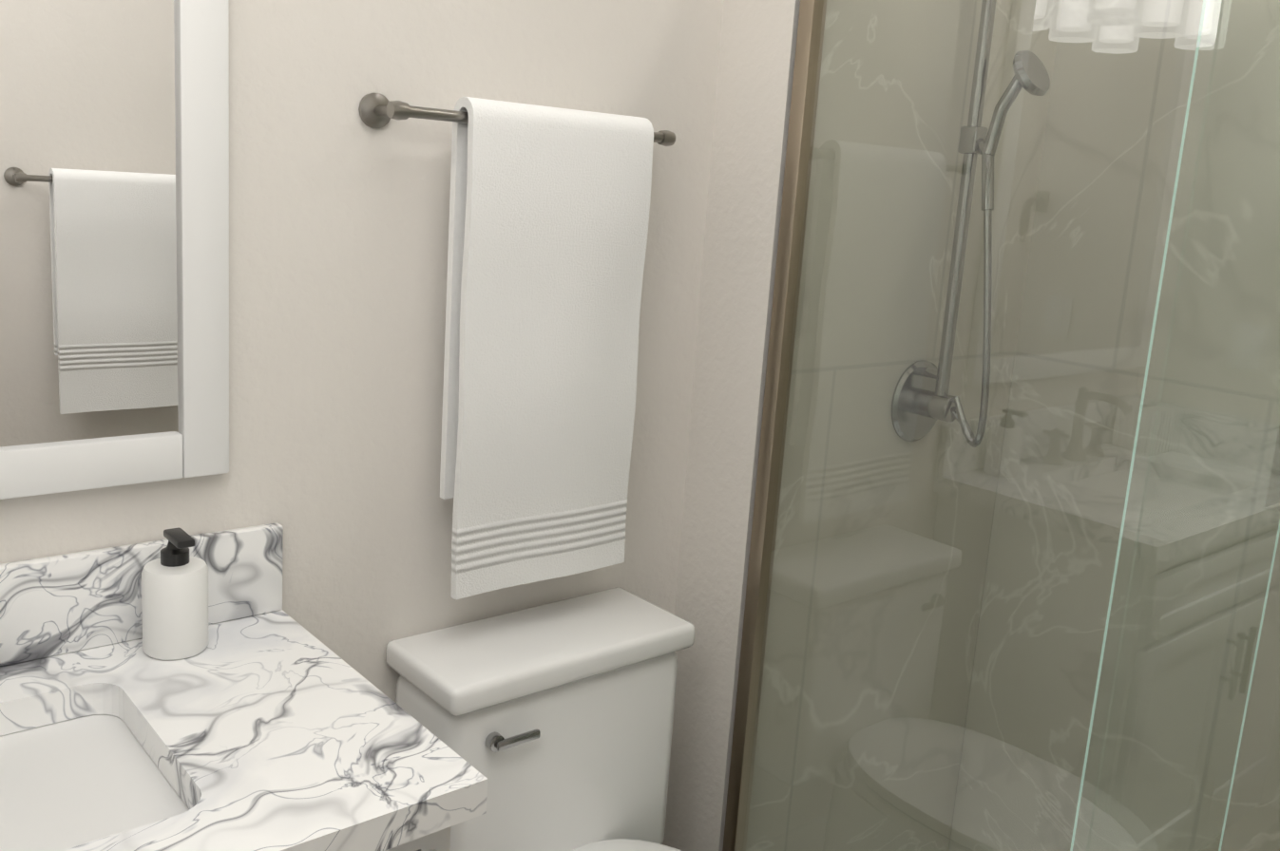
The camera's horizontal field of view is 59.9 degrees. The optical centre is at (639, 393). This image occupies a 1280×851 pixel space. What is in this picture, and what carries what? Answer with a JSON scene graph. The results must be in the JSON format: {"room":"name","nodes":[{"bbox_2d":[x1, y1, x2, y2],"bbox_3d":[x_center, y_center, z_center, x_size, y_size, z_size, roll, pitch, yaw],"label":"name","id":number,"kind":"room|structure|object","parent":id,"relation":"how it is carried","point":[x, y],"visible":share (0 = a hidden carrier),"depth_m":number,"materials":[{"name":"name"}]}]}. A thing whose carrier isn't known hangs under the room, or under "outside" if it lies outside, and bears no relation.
{"room":"bathroom","nodes":[
{"label":"bathroom","id":0,"kind":"room"},
{"bbox_2d":[0,0,723,703],"bbox_3d":[-0.619,-0.217,1.438,1.840,2.820,0.100,-5,14,-40],"label":"wall","id":1,"kind":"structure","parent":0,"point":[338,238],"depth_m":1.61,"materials":[{"name":"paint"}]},
{"bbox_2d":[0,0,229,499],"bbox_3d":[-0.852,-0.350,1.116,0.870,0.990,0.025,-5,14,-40],"label":"mirror","id":2,"kind":"object","parent":1,"relation":"attached to","point":[114,242],"visible":1,"depth_m":1.34,"materials":[{"name":"white mirror"}]},
{"bbox_2d":[358,93,675,146],"bbox_3d":[-0.159,-0.402,1.666,0.528,0.047,0.082,-5,14,-40],"label":"towel rail","id":3,"kind":"object","parent":1,"relation":"attached to","point":[377,110],"visible":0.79,"depth_m":1.53,"materials":[{"name":"silver metal"}]},
{"bbox_2d":[439,96,653,600],"bbox_3d":[-0.144,-0.066,1.724,0.330,0.733,0.065,-5,14,-40],"label":"hanging towel","id":4,"kind":"object","parent":3,"relation":"hanging from","point":[549,207],"visible":1,"depth_m":1.68,"materials":[{"name":"fabric"}]},
{"bbox_2d":[662,0,1062,850],"bbox_3d":[0.476,-0.296,2.246,0.880,2.820,0.280,-5,14,-40],"label":"wall","id":5,"kind":"structure","parent":0,"point":[757,46],"depth_m":2.09,"materials":[{"name":"paint"}]},
{"bbox_2d":[722,0,827,850],"bbox_3d":[0.224,0.148,1.928,0.032,1.862,0.031,-5,14,-40],"label":"jamb","id":6,"kind":"object","parent":5,"relation":"attached to","point":[791,234],"visible":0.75,"depth_m":1.89,"materials":[{"name":"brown metal"}]},
{"bbox_2d":[890,0,1050,447],"bbox_3d":[0.747,-0.387,1.915,0.248,1.084,0.523,-5,14,-40],"label":"shower head","id":7,"kind":"object","parent":5,"relation":"attached to","point":[972,138],"depth_m":2.06},
{"bbox_2d":[948,0,1279,850],"bbox_3d":[1.349,-0.155,1.833,0.100,2.820,1.534,-5,14,-40],"label":"wall","id":8,"kind":"structure","parent":0,"point":[990,648],"depth_m":2.21,"materials":[{"name":"glass"}]},
{"bbox_3d":[0.235,1.363,1.284,2.720,0.100,2.020,-5,14,-40],"label":"floor","id":9,"kind":"structure","parent":0,"visible":0},
{"bbox_2d":[0,714,450,850],"bbox_3d":[-0.734,0.843,1.141,0.927,0.839,0.582,-5,14,-40],"label":"bathroom vanity","id":10,"kind":"object","parent":9,"relation":"on","point":[71,783],"visible":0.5,"depth_m":1.18,"materials":[{"name":"white ceramic"}]},
{"bbox_2d":[0,522,487,850],"bbox_3d":[-0.704,0.420,1.079,0.952,0.314,0.555,-5,14,-40],"label":"countertop","id":11,"kind":"structure","parent":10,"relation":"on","point":[262,721],"depth_m":1.29,"materials":[{"name":"stone"}]},
{"bbox_2d":[141,527,208,660],"bbox_3d":[-0.588,0.250,1.409,0.078,0.158,0.084,-5,14,-40],"label":"soap dispenser","id":12,"kind":"object","parent":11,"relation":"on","point":[175,598],"visible":1,"depth_m":1.39,"materials":[{"name":"white ceramic"}]},
{"bbox_2d":[385,587,694,850],"bbox_3d":[0.007,0.822,1.649,0.470,0.789,0.777,-5,14,-40],"label":"toilet","id":13,"kind":"object","parent":9,"relation":"on","point":[552,722],"visible":0.96,"depth_m":1.74,"materials":[{"name":"white ceramic"}]},
{"bbox_3d":[0.629,1.242,1.561,0.085,0.085,1.508,-5,14,-40],"label":"sill","id":14,"kind":"structure","parent":9,"relation":"on","visible":0},
{"bbox_3d":[0.627,1.181,1.544,0.060,0.040,1.506,-5,14,-40],"label":"sill","id":15,"kind":"structure","parent":14,"relation":"on","visible":0},
{"bbox_2d":[740,0,1279,850],"bbox_3d":[0.478,0.220,1.634,0.008,1.843,0.816,-5,14,-40],"label":"glass","id":16,"kind":"object","parent":15,"relation":"on","point":[894,353],"visible":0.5,"depth_m":1.54,"materials":[{"name":"green"}]},
{"bbox_3d":[0.758,-0.622,1.201,0.036,0.141,1.506,-5,14,-40],"label":"shower rail","id":17,"kind":"object","parent":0,"visible":0},
{"bbox_2d":[1069,0,1279,850],"bbox_3d":[0.875,0.263,1.110,0.084,1.996,0.850,-5,14,-40],"label":"shower door","id":18,"kind":"structure","parent":17,"relation":"hanging from","point":[1192,85],"depth_m":1.34,"materials":[{"name":"clear glass"}]}
]}

